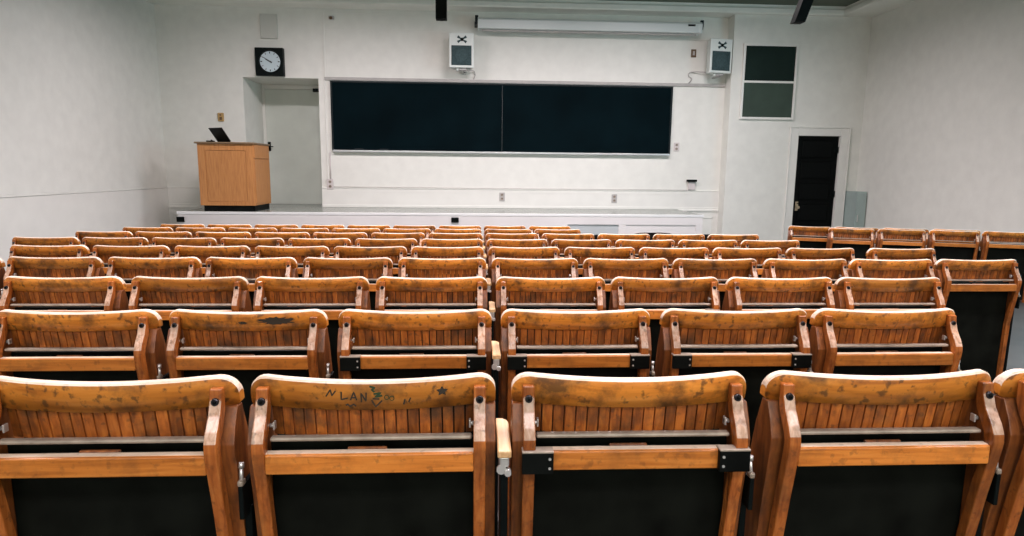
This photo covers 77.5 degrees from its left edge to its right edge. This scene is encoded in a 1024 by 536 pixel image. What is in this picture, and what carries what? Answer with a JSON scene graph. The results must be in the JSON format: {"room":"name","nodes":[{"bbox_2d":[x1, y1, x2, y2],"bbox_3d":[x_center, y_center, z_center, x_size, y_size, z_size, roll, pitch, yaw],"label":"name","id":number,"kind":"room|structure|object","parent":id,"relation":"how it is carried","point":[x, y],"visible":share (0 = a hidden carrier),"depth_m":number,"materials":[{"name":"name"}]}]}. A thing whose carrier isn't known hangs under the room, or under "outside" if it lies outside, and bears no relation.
{"room":"lecture hall","nodes":[
{"label":"lecture hall","id":0,"kind":"room"},
{"bbox_2d":[0,0,166,195],"bbox_3d":[-6.402,-1.657,5.071,0.200,4.686,17.600,0,9,-3],"label":"wall","id":1,"kind":"structure","parent":0,"point":[80,99],"depth_m":9.64,"materials":[{"name":"paint"}]},
{"bbox_2d":[0,187,169,270],"bbox_3d":[-6.261,0.213,4.570,0.035,1.146,16.024,0,9,-3],"label":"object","id":2,"kind":"structure","parent":1,"relation":"attached to","point":[65,214],"depth_m":9.60,"materials":[{"name":"white paint"}]},
{"bbox_2d":[154,4,728,209],"bbox_3d":[-1.264,-2.844,13.107,10.930,4.686,1.226,0,9,-3],"label":"wall","id":3,"kind":"structure","parent":0,"point":[206,54],"depth_m":12.36,"materials":[{"name":"paint"}]},
{"bbox_2d":[259,13,277,38],"bbox_3d":[-4.582,-4.555,12.018,0.314,0.444,0.053,0,9,-3],"label":"box","id":4,"kind":"object","parent":3,"relation":"attached to","point":[268,22],"visible":1,"depth_m":12.00,"materials":[{"name":"grey paint"}]},
{"bbox_2d":[254,47,284,76],"bbox_3d":[-4.586,-3.901,12.079,0.530,0.516,0.126,0,9,-3],"label":"wall clock","id":5,"kind":"object","parent":3,"relation":"attached to","point":[268,61],"visible":1,"depth_m":12.03,"materials":[{"name":"black plastic"}]},
{"bbox_2d":[261,84,321,203],"bbox_3d":[-4.492,-2.582,13.422,1.420,2.457,0.140,0,9,-3],"label":"door","id":6,"kind":"structure","parent":3,"relation":"in","point":[291,114],"depth_m":13.43,"materials":[{"name":"white paint"}]},
{"bbox_2d":[168,206,717,233],"bbox_3d":[-1.253,-0.816,12.776,10.925,0.779,0.050,0,9,-3],"label":"trim","id":7,"kind":"structure","parent":3,"relation":"attached to","point":[709,225],"depth_m":13.00,"materials":[{"name":"white paint"}]},
{"bbox_2d":[168,187,718,209],"bbox_3d":[-1.247,-1.389,12.698,10.925,0.387,0.030,0,9,-3],"label":"baseboard","id":8,"kind":"structure","parent":3,"relation":"attached to","point":[178,196],"depth_m":12.74,"materials":[{"name":"white paint"}]},
{"bbox_2d":[449,32,473,73],"bbox_3d":[-0.953,-4.061,12.079,0.457,0.690,0.377,0,9,-3],"label":"wall speaker","id":9,"kind":"object","parent":3,"relation":"attached to","point":[461,45],"visible":1,"depth_m":11.90,"materials":[{"name":"white plastic"}]},
{"bbox_2d":[451,45,471,64],"bbox_3d":[-0.944,-3.973,11.913,0.374,0.355,0.021,0,9,-3],"label":"grille","id":10,"kind":"object","parent":9,"relation":"attached to","point":[460,54],"depth_m":11.90,"materials":[{"name":"grey fabric"}]},
{"bbox_2d":[329,152,654,189],"bbox_3d":[-0.003,-1.916,12.674,7.133,0.682,0.043,0,9,-3],"label":"conduit pipe","id":11,"kind":"object","parent":3,"relation":"attached to","point":[329,152],"visible":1,"depth_m":12.69,"materials":[{"name":"grey paint"}]},
{"bbox_2d":[330,81,672,155],"bbox_3d":[-0.161,-2.913,12.490,6.673,1.348,0.090,0,9,-3],"label":"blackboard","id":12,"kind":"object","parent":3,"relation":"attached to","point":[369,116],"visible":1,"depth_m":12.49,"materials":[{"name":"stone"}]},
{"bbox_2d":[333,150,669,155],"bbox_3d":[-0.167,-2.268,12.589,6.633,0.042,0.090,0,9,-3],"label":"chalk tray","id":13,"kind":"object","parent":12,"relation":"on","point":[530,152],"depth_m":12.61,"materials":[{"name":"silver metal"}]},
{"bbox_2d":[322,12,709,178],"bbox_3d":[0.306,-3.194,12.507,7.840,3.300,0.020,0,9,-3],"label":"trim","id":14,"kind":"structure","parent":3,"relation":"attached to","point":[322,12],"depth_m":12.29,"materials":[{"name":"white paint"}]},
{"bbox_2d":[324,77,724,86],"bbox_3d":[0.316,-3.623,12.436,7.830,0.060,0.030,0,9,-3],"label":"trim","id":15,"kind":"structure","parent":3,"relation":"attached to","point":[325,78],"depth_m":12.42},
{"bbox_2d":[146,0,916,17],"bbox_3d":[0.563,-3.753,4.325,13.620,0.172,16.024,0,9,-3],"label":"trim","id":16,"kind":"structure","parent":3,"relation":"attached to","point":[883,6],"depth_m":11.97,"materials":[{"name":"paint"}]},
{"bbox_2d":[475,15,703,35],"bbox_3d":[1.474,-4.604,12.164,4.370,0.285,0.390,0,9,-3],"label":"projection screen","id":17,"kind":"object","parent":3,"relation":"attached to","point":[484,24],"visible":1,"depth_m":12.01,"materials":[{"name":"white"}]},
{"bbox_2d":[184,204,700,214],"bbox_3d":[-1.231,-0.779,12.553,9.215,0.774,2.615,0,9,-3],"label":"floor","id":18,"kind":"structure","parent":0,"point":[273,207],"depth_m":11.97,"materials":[{"name":"white paint"}]},
{"bbox_2d":[194,142,270,210],"bbox_3d":[-4.973,-1.641,11.460,0.996,1.187,0.910,0,9,-3],"label":"lectern","id":19,"kind":"object","parent":18,"relation":"on","point":[233,176],"visible":1,"depth_m":11.06,"materials":[{"name":"brown wood"}]},
{"bbox_2d":[176,211,703,217],"bbox_3d":[-1.157,-0.939,11.200,9.215,0.047,0.025,0,9,-3],"label":"trim","id":20,"kind":"structure","parent":18,"relation":"attached to","point":[177,212],"depth_m":11.18,"materials":[{"name":"silver metal"}]},
{"bbox_2d":[178,214,702,239],"bbox_3d":[-1.161,-0.557,11.267,9.175,0.729,0.030,0,9,-3],"label":"stage","id":21,"kind":"structure","parent":18,"relation":"attached to","point":[586,225],"depth_m":11.24,"materials":[{"name":"white paint"}]},
{"bbox_2d":[206,0,881,15],"bbox_3d":[0.298,-3.699,4.125,13.070,0.122,15.640,0,9,-3],"label":"ceiling","id":22,"kind":"structure","parent":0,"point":[456,3],"depth_m":11.87,"materials":[{"name":"paint"}]},
{"bbox_2d":[606,0,859,6],"bbox_3d":[0.525,-4.025,5.029,14.020,0.150,17.900,0,9,-3],"label":"ceiling","id":23,"kind":"structure","parent":0,"point":[845,3],"depth_m":11.92,"materials":[{"name":"paint"}]},
{"bbox_2d":[435,0,446,20],"bbox_3d":[-0.940,-3.902,8.465,0.260,1.171,0.260,0,9,-3],"label":"ceiling spotlight","id":24,"kind":"object","parent":23,"relation":"hanging from","point":[440,5],"visible":1,"depth_m":8.46,"materials":[{"name":"black paint"}]},
{"bbox_2d":[790,0,813,23],"bbox_3d":[4.150,-3.924,8.737,0.550,1.106,0.260,0,9,-3],"label":"ceiling spotlight","id":25,"kind":"object","parent":23,"relation":"hanging from","point":[801,12],"visible":1,"depth_m":8.73,"materials":[{"name":"black paint"}]},
{"bbox_2d":[498,302,1023,535],"bbox_3d":[0.472,0.534,5.834,14.020,0.665,17.700,0,9,-3],"label":"floor","id":26,"kind":"structure","parent":0,"point":[1015,360],"depth_m":5.26,"materials":[{"name":"concrete"}]},
{"bbox_2d":[12,237,80,245],"bbox_3d":[-3.753,0.155,5.206,0.526,0.827,0.185,0,9,-3],"label":"seat","id":27,"kind":"object","parent":26,"relation":"on","point":[32,241],"visible":0.22,"depth_m":5.10,"materials":[{"name":"paint"}]},
{"bbox_2d":[9,245,89,257],"bbox_3d":[-3.169,0.248,4.441,0.526,0.828,0.185,0,9,-3],"label":"seat","id":28,"kind":"object","parent":26,"relation":"on","point":[15,250],"visible":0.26,"depth_m":4.34,"materials":[{"name":"paint"}]},
{"bbox_2d":[3,256,104,306],"bbox_3d":[-2.583,0.342,3.677,0.526,0.829,0.185,0,9,-3],"label":"seat","id":29,"kind":"object","parent":26,"relation":"on","point":[67,267],"visible":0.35,"depth_m":3.58,"materials":[{"name":"paint"}]},
{"bbox_2d":[0,276,128,311],"bbox_3d":[-1.994,0.439,2.913,0.526,0.822,0.185,0,9,-3],"label":"seat","id":30,"kind":"object","parent":26,"relation":"on","point":[109,292],"visible":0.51,"depth_m":2.82,"materials":[{"name":"paint"}]},
{"bbox_2d":[0,309,169,437],"bbox_3d":[-1.412,0.535,2.149,0.526,0.817,0.185,0,9,-3],"label":"seat","id":31,"kind":"object","parent":26,"relation":"on","point":[126,345],"visible":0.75,"depth_m":2.06,"materials":[{"name":"paint"}]},
{"bbox_2d":[75,231,133,253],"bbox_3d":[-3.793,0.063,6.000,0.526,0.826,0.185,0,9,-3],"label":"seat","id":32,"kind":"object","parent":26,"relation":"on","point":[80,235],"visible":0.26,"depth_m":5.89,"materials":[{"name":"paint"}]},
{"bbox_2d":[82,237,148,256],"bbox_3d":[-3.213,0.156,5.236,0.526,0.827,0.185,0,9,-3],"label":"seat","id":33,"kind":"object","parent":26,"relation":"on","point":[89,242],"visible":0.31,"depth_m":5.13,"materials":[{"name":"paint"}]},
{"bbox_2d":[0,374,257,535],"bbox_3d":[-0.819,0.625,1.384,0.526,0.825,0.185,0,9,-3],"label":"seat","id":34,"kind":"object","parent":26,"relation":"on","point":[93,458],"visible":0.95,"depth_m":1.31,"materials":[{"name":"brown wood"}]},
{"bbox_2d":[92,245,170,280],"bbox_3d":[-2.627,0.249,4.471,0.526,0.828,0.185,0,9,-3],"label":"seat","id":35,"kind":"object","parent":26,"relation":"on","point":[104,252],"visible":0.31,"depth_m":4.37,"materials":[{"name":"paint"}]},
{"bbox_2d":[123,227,173,236],"bbox_3d":[-3.839,-0.029,6.794,0.526,0.823,0.185,0,9,-3],"label":"seat","id":36,"kind":"object","parent":26,"relation":"on","point":[133,230],"visible":0.16,"depth_m":6.69,"materials":[{"name":"paint"}]},
{"bbox_2d":[106,257,206,306],"bbox_3d":[-2.037,0.343,3.707,0.526,0.829,0.185,0,9,-3],"label":"seat","id":37,"kind":"object","parent":26,"relation":"on","point":[126,268],"visible":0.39,"depth_m":3.61,"materials":[{"name":"paint"}]},
{"bbox_2d":[135,231,192,254],"bbox_3d":[-3.255,0.064,6.030,0.526,0.826,0.185,0,9,-3],"label":"seat","id":38,"kind":"object","parent":26,"relation":"on","point":[149,236],"visible":0.22,"depth_m":5.92,"materials":[{"name":"paint"}]},
{"bbox_2d":[151,237,216,265],"bbox_3d":[-2.669,0.157,5.265,0.526,0.827,0.185,0,9,-3],"label":"seat","id":39,"kind":"object","parent":26,"relation":"on","point":[171,243],"visible":0.2,"depth_m":5.16,"materials":[{"name":"paint"}]},
{"bbox_2d":[129,276,251,343],"bbox_3d":[-1.449,0.440,2.943,0.526,0.822,0.185,0,9,-3],"label":"seat","id":40,"kind":"object","parent":26,"relation":"on","point":[233,291],"visible":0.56,"depth_m":2.85,"materials":[{"name":"paint"}]},
{"bbox_2d":[175,227,225,237],"bbox_3d":[-3.298,-0.028,6.824,0.526,0.823,0.185,0,9,-3],"label":"seat","id":41,"kind":"object","parent":26,"relation":"on","point":[192,231],"visible":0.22,"depth_m":6.72,"materials":[{"name":"paint"}]},
{"bbox_2d":[174,245,250,276],"bbox_3d":[-2.079,0.251,4.501,0.526,0.828,0.185,0,9,-3],"label":"seat","id":42,"kind":"object","parent":26,"relation":"on","point":[202,253],"visible":0.25,"depth_m":4.40,"materials":[{"name":"paint"}]},
{"bbox_2d":[195,232,253,254],"bbox_3d":[-2.712,0.065,6.059,0.526,0.826,0.185,0,9,-3],"label":"seat","id":43,"kind":"object","parent":26,"relation":"on","point":[216,235],"visible":0.2,"depth_m":5.95,"materials":[{"name":"paint"}]},
{"bbox_2d":[204,257,297,311],"bbox_3d":[-1.496,0.344,3.732,0.525,0.828,0.194,0,9,-3],"label":"seat","id":44,"kind":"object","parent":26,"relation":"on","point":[250,269],"visible":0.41,"depth_m":3.64,"materials":[{"name":"paint"}]},
{"bbox_2d":[166,309,338,435],"bbox_3d":[-0.869,0.536,2.179,0.526,0.817,0.185,0,9,-3],"label":"seat","id":45,"kind":"object","parent":26,"relation":"on","point":[243,346],"visible":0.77,"depth_m":2.08,"materials":[{"name":"paint"}]},
{"bbox_2d":[220,238,284,257],"bbox_3d":[-2.127,0.158,5.295,0.526,0.827,0.185,0,9,-3],"label":"seat","id":46,"kind":"object","parent":26,"relation":"on","point":[252,243],"visible":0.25,"depth_m":5.19,"materials":[{"name":"paint"}]},
{"bbox_2d":[254,232,309,254],"bbox_3d":[-2.167,0.066,6.089,0.526,0.826,0.185,0,9,-3],"label":"seat","id":47,"kind":"object","parent":26,"relation":"on","point":[285,236],"visible":0.14,"depth_m":5.98,"materials":[{"name":"paint"}]},
{"bbox_2d":[254,246,330,277],"bbox_3d":[-1.536,0.252,4.530,0.526,0.828,0.185,0,9,-3],"label":"seat","id":48,"kind":"object","parent":26,"relation":"on","point":[296,253],"visible":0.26,"depth_m":4.43,"materials":[{"name":"paint"}]},
{"bbox_2d":[280,228,328,246],"bbox_3d":[-2.212,-0.025,6.883,0.526,0.823,0.185,0,9,-3],"label":"seat","id":49,"kind":"object","parent":26,"relation":"on","point":[311,231],"visible":0.12,"depth_m":6.78,"materials":[{"name":"paint"}]},
{"bbox_2d":[253,276,372,428],"bbox_3d":[-0.907,0.441,2.973,0.526,0.822,0.185,0,9,-3],"label":"seat","id":50,"kind":"object","parent":26,"relation":"on","point":[270,293],"visible":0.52,"depth_m":2.88,"materials":[{"name":"paint"}]},
{"bbox_2d":[288,238,350,265],"bbox_3d":[-1.583,0.159,5.324,0.526,0.827,0.185,0,9,-3],"label":"seat","id":51,"kind":"object","parent":26,"relation":"on","point":[331,244],"visible":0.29,"depth_m":5.22,"materials":[{"name":"paint"}]},
{"bbox_2d":[313,232,367,254],"bbox_3d":[-1.627,0.067,6.118,0.526,0.826,0.185,0,9,-3],"label":"seat","id":52,"kind":"object","parent":26,"relation":"on","point":[317,235],"visible":0.2,"depth_m":6.01,"materials":[{"name":"paint"}]},
{"bbox_2d":[302,257,395,310],"bbox_3d":[-0.948,0.345,3.766,0.526,0.829,0.185,0,9,-3],"label":"seat","id":53,"kind":"object","parent":26,"relation":"on","point":[313,266],"visible":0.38,"depth_m":3.67,"materials":[{"name":"paint"}]},
{"bbox_2d":[332,228,380,246],"bbox_3d":[-1.668,-0.024,6.913,0.526,0.823,0.185,0,9,-3],"label":"seat","id":54,"kind":"object","parent":26,"relation":"on","point":[368,231],"visible":0.14,"depth_m":6.81,"materials":[{"name":"paint"}]},
{"bbox_2d":[333,246,406,294],"bbox_3d":[-0.994,0.253,4.560,0.526,0.828,0.185,0,9,-3],"label":"seat","id":55,"kind":"object","parent":26,"relation":"on","point":[339,251],"visible":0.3,"depth_m":4.46,"materials":[{"name":"paint"}]},
{"bbox_2d":[247,372,495,535],"bbox_3d":[-0.294,0.627,1.406,0.510,0.825,0.170,0,9,-3],"label":"seat","id":56,"kind":"object","parent":26,"relation":"on","point":[317,480],"visible":1,"depth_m":1.33,"materials":[{"name":"paint"}]},
{"bbox_2d":[355,238,416,270],"bbox_3d":[-1.039,0.160,5.354,0.526,0.827,0.185,0,9,-3],"label":"seat","id":57,"kind":"object","parent":26,"relation":"on","point":[410,243],"visible":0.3,"depth_m":5.25,"materials":[{"name":"paint"}]},
{"bbox_2d":[371,232,424,254],"bbox_3d":[-1.082,0.068,6.148,0.526,0.826,0.185,0,9,-3],"label":"seat","id":58,"kind":"object","parent":26,"relation":"on","point":[419,237],"visible":0.2,"depth_m":6.04,"materials":[{"name":"paint"}]},
{"bbox_2d":[337,309,491,434],"bbox_3d":[-0.327,0.539,2.196,0.510,0.817,0.179,0,9,-3],"label":"seat","id":59,"kind":"object","parent":26,"relation":"on","point":[358,356],"visible":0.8,"depth_m":2.11,"materials":[{"name":"paint"}]},
{"bbox_2d":[375,276,486,348],"bbox_3d":[-0.372,0.443,2.994,0.510,0.822,0.170,0,9,-3],"label":"seat","id":60,"kind":"object","parent":26,"relation":"on","point":[415,289],"visible":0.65,"depth_m":2.91,"materials":[{"name":"paint"}]},
{"bbox_2d":[398,257,485,305],"bbox_3d":[-0.411,0.347,3.788,0.510,0.829,0.170,0,9,-3],"label":"seat","id":61,"kind":"object","parent":26,"relation":"on","point":[467,267],"visible":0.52,"depth_m":3.70,"materials":[{"name":"paint"}]},
{"bbox_2d":[411,246,483,277],"bbox_3d":[-0.460,0.255,4.582,0.510,0.828,0.170,0,9,-3],"label":"seat","id":62,"kind":"object","parent":26,"relation":"on","point":[417,251],"visible":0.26,"depth_m":4.49,"materials":[{"name":"paint"}]},
{"bbox_2d":[421,238,482,258],"bbox_3d":[-0.503,0.163,5.372,0.510,0.827,0.178,0,9,-3],"label":"seat","id":63,"kind":"object","parent":26,"relation":"on","point":[425,242],"visible":0.24,"depth_m":5.28,"materials":[{"name":"paint"}]},
{"bbox_2d":[429,233,481,239],"bbox_3d":[-0.546,0.070,6.170,0.510,0.826,0.170,0,9,-3],"label":"seat","id":64,"kind":"object","parent":26,"relation":"on","point":[431,235],"visible":0.2,"depth_m":6.07,"materials":[{"name":"paint"}]},
{"bbox_2d":[482,229,530,248],"bbox_3d":[-0.055,-0.020,6.993,0.558,0.823,0.199,0,9,-3],"label":"seat","id":65,"kind":"object","parent":26,"relation":"on","point":[502,231],"visible":0.2,"depth_m":6.89,"materials":[{"name":"paint"}]},
{"bbox_2d":[483,233,537,263],"bbox_3d":[-0.012,0.071,6.198,0.558,0.826,0.199,0,9,-3],"label":"seat","id":66,"kind":"object","parent":26,"relation":"on","point":[527,236],"visible":0.19,"depth_m":6.10,"materials":[{"name":"paint"}]},
{"bbox_2d":[484,239,547,277],"bbox_3d":[0.031,0.164,5.404,0.558,0.827,0.199,0,9,-3],"label":"seat","id":67,"kind":"object","parent":26,"relation":"on","point":[533,243],"visible":0.24,"depth_m":5.31,"materials":[{"name":"paint"}]},
{"bbox_2d":[486,247,559,300],"bbox_3d":[0.074,0.256,4.610,0.558,0.828,0.199,0,9,-3],"label":"seat","id":68,"kind":"object","parent":26,"relation":"on","point":[493,252],"visible":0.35,"depth_m":4.52,"materials":[{"name":"paint"}]},
{"bbox_2d":[486,258,577,340],"bbox_3d":[0.122,0.348,3.817,0.558,0.829,0.199,0,9,-3],"label":"seat","id":69,"kind":"object","parent":26,"relation":"on","point":[564,267],"visible":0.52,"depth_m":3.73,"materials":[{"name":"paint"}]},
{"bbox_2d":[489,276,605,417],"bbox_3d":[0.167,0.445,3.023,0.558,0.822,0.199,0,9,-3],"label":"seat","id":70,"kind":"object","parent":26,"relation":"on","point":[594,286],"visible":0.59,"depth_m":2.94,"materials":[{"name":"paint"}]},
{"bbox_2d":[542,233,593,258],"bbox_3d":[0.547,0.071,6.237,0.526,0.826,0.185,0,9,-3],"label":"seat","id":71,"kind":"object","parent":26,"relation":"on","point":[549,237],"visible":0.2,"depth_m":6.13,"materials":[{"name":"paint"}]},
{"bbox_2d":[492,308,654,535],"bbox_3d":[0.204,0.540,2.229,0.558,0.817,0.199,0,9,-3],"label":"seat","id":72,"kind":"object","parent":26,"relation":"on","point":[628,354],"visible":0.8,"depth_m":2.14,"materials":[{"name":"paint"}]},
{"bbox_2d":[551,239,611,258],"bbox_3d":[0.591,0.164,5.443,0.526,0.827,0.185,0,9,-3],"label":"seat","id":73,"kind":"object","parent":26,"relation":"on","point":[561,244],"visible":0.2,"depth_m":5.34,"materials":[{"name":"paint"}]},
{"bbox_2d":[564,247,634,281],"bbox_3d":[0.635,0.256,4.649,0.526,0.828,0.185,0,9,-3],"label":"seat","id":74,"kind":"object","parent":26,"relation":"on","point":[570,252],"visible":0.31,"depth_m":4.54,"materials":[{"name":"paint"}]},
{"bbox_2d":[597,234,649,258],"bbox_3d":[1.091,0.072,6.266,0.526,0.826,0.185,0,9,-3],"label":"seat","id":75,"kind":"object","parent":26,"relation":"on","point":[613,238],"visible":0.18,"depth_m":6.16,"materials":[{"name":"paint"}]},
{"bbox_2d":[496,371,754,535],"bbox_3d":[0.241,0.628,1.434,0.558,0.825,0.199,0,9,-3],"label":"seat","id":76,"kind":"object","parent":26,"relation":"on","point":[664,474],"visible":1,"depth_m":1.36,"materials":[{"name":"brown wood"}]},
{"bbox_2d":[581,258,670,310],"bbox_3d":[0.681,0.348,3.855,0.526,0.829,0.185,0,9,-3],"label":"seat","id":77,"kind":"object","parent":26,"relation":"on","point":[637,268],"visible":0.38,"depth_m":3.76,"materials":[{"name":"paint"}]},
{"bbox_2d":[615,239,674,266],"bbox_3d":[1.135,0.165,5.473,0.526,0.827,0.185,0,9,-3],"label":"seat","id":78,"kind":"object","parent":26,"relation":"on","point":[637,245],"visible":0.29,"depth_m":5.37,"materials":[{"name":"paint"}]},
{"bbox_2d":[609,277,719,370],"bbox_3d":[0.723,0.445,3.057,0.525,0.822,0.194,0,9,-3],"label":"seat","id":79,"kind":"object","parent":26,"relation":"on","point":[701,290],"visible":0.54,"depth_m":2.97,"materials":[{"name":"paint"}]},
{"bbox_2d":[638,247,708,277],"bbox_3d":[1.176,0.258,4.674,0.525,0.828,0.194,0,9,-3],"label":"seat","id":80,"kind":"object","parent":26,"relation":"on","point":[670,254],"visible":0.17,"depth_m":4.57,"materials":[{"name":"paint"}]},
{"bbox_2d":[653,234,704,247],"bbox_3d":[1.635,0.074,6.292,0.525,0.826,0.194,0,9,-3],"label":"seat","id":81,"kind":"object","parent":26,"relation":"on","point":[675,237],"visible":0.12,"depth_m":6.19,"materials":[{"name":"paint"}]},
{"bbox_2d":[678,240,737,258],"bbox_3d":[1.675,0.166,5.502,0.526,0.827,0.185,0,9,-3],"label":"seat","id":82,"kind":"object","parent":26,"relation":"on","point":[710,245],"visible":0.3,"depth_m":5.39,"materials":[{"name":"paint"}]},
{"bbox_2d":[671,258,758,310],"bbox_3d":[1.219,0.349,3.884,0.526,0.829,0.185,0,9,-3],"label":"seat","id":83,"kind":"object","parent":26,"relation":"on","point":[721,269],"visible":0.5,"depth_m":3.79,"materials":[{"name":"paint"}]},
{"bbox_2d":[707,234,758,247],"bbox_3d":[2.178,0.075,6.326,0.526,0.826,0.185,0,9,-3],"label":"seat","id":84,"kind":"object","parent":26,"relation":"on","point":[739,238],"visible":0.16,"depth_m":6.22,"materials":[{"name":"paint"}]},
{"bbox_2d":[654,308,812,447],"bbox_3d":[0.772,0.540,2.264,0.525,0.817,0.194,0,9,-3],"label":"seat","id":85,"kind":"object","parent":26,"relation":"on","point":[755,345],"visible":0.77,"depth_m":2.17,"materials":[{"name":"paint"}]},
{"bbox_2d":[712,247,781,281],"bbox_3d":[1.716,0.258,4.708,0.526,0.828,0.185,0,9,-3],"label":"seat","id":86,"kind":"object","parent":26,"relation":"on","point":[760,255],"visible":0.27,"depth_m":4.61,"materials":[{"name":"paint"}]},
{"bbox_2d":[740,240,799,266],"bbox_3d":[2.218,0.167,5.532,0.526,0.827,0.185,0,9,-3],"label":"seat","id":87,"kind":"object","parent":26,"relation":"on","point":[783,245],"visible":0.18,"depth_m":5.43,"materials":[{"name":"paint"}]},
{"bbox_2d":[722,277,834,331],"bbox_3d":[1.272,0.446,3.091,0.526,0.822,0.185,0,9,-3],"label":"seat","id":88,"kind":"object","parent":26,"relation":"on","point":[740,291],"visible":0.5,"depth_m":2.99,"materials":[{"name":"paint"}]},
{"bbox_2d":[759,258,848,305],"bbox_3d":[1.774,0.350,3.914,0.526,0.829,0.185,0,9,-3],"label":"seat","id":89,"kind":"object","parent":26,"relation":"on","point":[834,269],"visible":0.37,"depth_m":3.82,"materials":[{"name":"paint"}]},
{"bbox_2d":[787,226,829,248],"bbox_3d":[3.852,-0.137,8.299,0.526,0.817,0.185,3,9,17],"label":"seat","id":90,"kind":"object","parent":26,"relation":"on","point":[814,242],"visible":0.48,"depth_m":8.22,"materials":[{"name":"paint"}]},
{"bbox_2d":[785,248,854,281],"bbox_3d":[2.263,0.259,4.737,0.526,0.828,0.185,0,9,-3],"label":"seat","id":91,"kind":"object","parent":26,"relation":"on","point":[847,254],"visible":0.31,"depth_m":4.64,"materials":[{"name":"paint"}]},
{"bbox_2d":[826,228,874,258],"bbox_3d":[4.158,-0.084,7.868,0.526,0.817,0.185,3,9,17],"label":"seat","id":92,"kind":"object","parent":26,"relation":"on","point":[866,242],"visible":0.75,"depth_m":7.79,"materials":[{"name":"paint"}]},
{"bbox_2d":[843,191,866,227],"bbox_3d":[6.804,-0.925,12.688,0.205,1.186,0.435,0,9,-3],"label":"wall panel","id":93,"kind":"object","parent":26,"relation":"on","point":[855,201],"visible":0.59,"depth_m":12.50,"materials":[{"name":"grey metal"}]},
{"bbox_2d":[744,369,1003,535],"bbox_3d":[0.812,0.628,1.473,0.526,0.825,0.185,0,9,-3],"label":"seat","id":94,"kind":"object","parent":26,"relation":"on","point":[872,455],"visible":1,"depth_m":1.40,"materials":[{"name":"paint"}]},
{"bbox_2d":[807,308,962,375],"bbox_3d":[1.306,0.541,2.297,0.526,0.817,0.185,0,9,-3],"label":"seat","id":95,"kind":"object","parent":26,"relation":"on","point":[842,341],"visible":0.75,"depth_m":2.20,"materials":[{"name":"paint"}]},
{"bbox_2d":[833,277,944,310],"bbox_3d":[1.806,0.447,3.120,0.526,0.822,0.185,0,9,-3],"label":"seat","id":96,"kind":"object","parent":26,"relation":"on","point":[849,292],"visible":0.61,"depth_m":3.02,"materials":[{"name":"paint"}]},
{"bbox_2d":[848,259,934,305],"bbox_3d":[2.308,0.351,3.943,0.526,0.829,0.185,0,9,-3],"label":"seat","id":97,"kind":"object","parent":26,"relation":"on","point":[859,268],"visible":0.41,"depth_m":3.85,"materials":[{"name":"paint"}]},
{"bbox_2d":[875,229,926,248],"bbox_3d":[4.679,-0.061,7.711,0.526,0.817,0.185,3,9,17],"label":"seat","id":98,"kind":"object","parent":26,"relation":"on","point":[908,237],"visible":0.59,"depth_m":7.62,"materials":[{"name":"paint"}]},
{"bbox_2d":[866,248,936,271],"bbox_3d":[2.875,0.260,4.771,0.526,0.828,0.185,0,9,-3],"label":"seat","id":99,"kind":"object","parent":26,"relation":"on","point":[873,253],"visible":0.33,"depth_m":4.67,"materials":[{"name":"paint"}]},
{"bbox_2d":[927,230,979,281],"bbox_3d":[5.199,-0.039,7.554,0.526,0.817,0.185,3,9,17],"label":"seat","id":100,"kind":"object","parent":26,"relation":"on","point":[949,249],"visible":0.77,"depth_m":7.48,"materials":[{"name":"paint"}]},
{"bbox_2d":[933,259,1021,381],"bbox_3d":[2.847,0.352,3.973,0.526,0.829,0.185,0,9,-3],"label":"seat","id":101,"kind":"object","parent":26,"relation":"on","point":[984,311],"visible":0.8,"depth_m":3.93,"materials":[{"name":"paint"}]},
{"bbox_2d":[976,231,1023,302],"bbox_3d":[5.719,-0.016,7.398,0.526,0.817,0.185,3,9,17],"label":"seat","id":102,"kind":"object","parent":26,"relation":"on","point":[995,250],"visible":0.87,"depth_m":7.35,"materials":[{"name":"paint"}]},
{"bbox_2d":[981,369,1023,535],"bbox_3d":[1.346,0.629,1.502,0.526,0.825,0.185,0,9,-3],"label":"seat","id":103,"kind":"object","parent":26,"relation":"on","point":[1006,518],"visible":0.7,"depth_m":1.42,"materials":[{"name":"paint"}]},
{"bbox_2d":[717,14,871,240],"bbox_3d":[5.569,-2.729,12.822,2.695,4.686,0.504,0,9,-3],"label":"wall pier","id":104,"kind":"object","parent":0,"point":[833,51],"visible":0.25,"depth_m":12.53,"materials":[{"name":"paint"}]},
{"bbox_2d":[706,38,732,78],"bbox_3d":[3.949,-4.038,12.325,0.457,0.690,0.377,-1,9,-13],"label":"wall speaker","id":105,"kind":"object","parent":104,"relation":"attached to","point":[719,51],"visible":1,"depth_m":12.15,"materials":[{"name":"white plastic"}]},
{"bbox_2d":[712,51,730,70],"bbox_3d":[3.988,-3.950,12.163,0.374,0.355,0.021,-1,9,-13],"label":"grille","id":106,"kind":"object","parent":105,"relation":"attached to","point":[721,60],"depth_m":12.16,"materials":[{"name":"grey fabric"}]},
{"bbox_2d":[739,43,798,119],"bbox_3d":[4.984,-3.608,12.376,1.080,1.425,0.045,0,9,-3],"label":"window","id":107,"kind":"structure","parent":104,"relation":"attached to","point":[769,71],"depth_m":12.37,"materials":[{"name":"glass"}]},
{"bbox_2d":[782,127,850,240],"bbox_3d":[6.069,-1.578,12.787,1.219,2.432,0.120,0,9,-3],"label":"door","id":108,"kind":"structure","parent":104,"relation":"attached to","point":[810,193],"depth_m":12.74,"materials":[{"name":"black wood"}]},
{"bbox_2d":[856,0,1023,243],"bbox_3d":[7.397,-1.629,5.823,0.200,4.686,17.600,0,9,-3],"label":"wall","id":109,"kind":"structure","parent":0,"point":[942,142],"depth_m":10.40,"materials":[{"name":"paint"}]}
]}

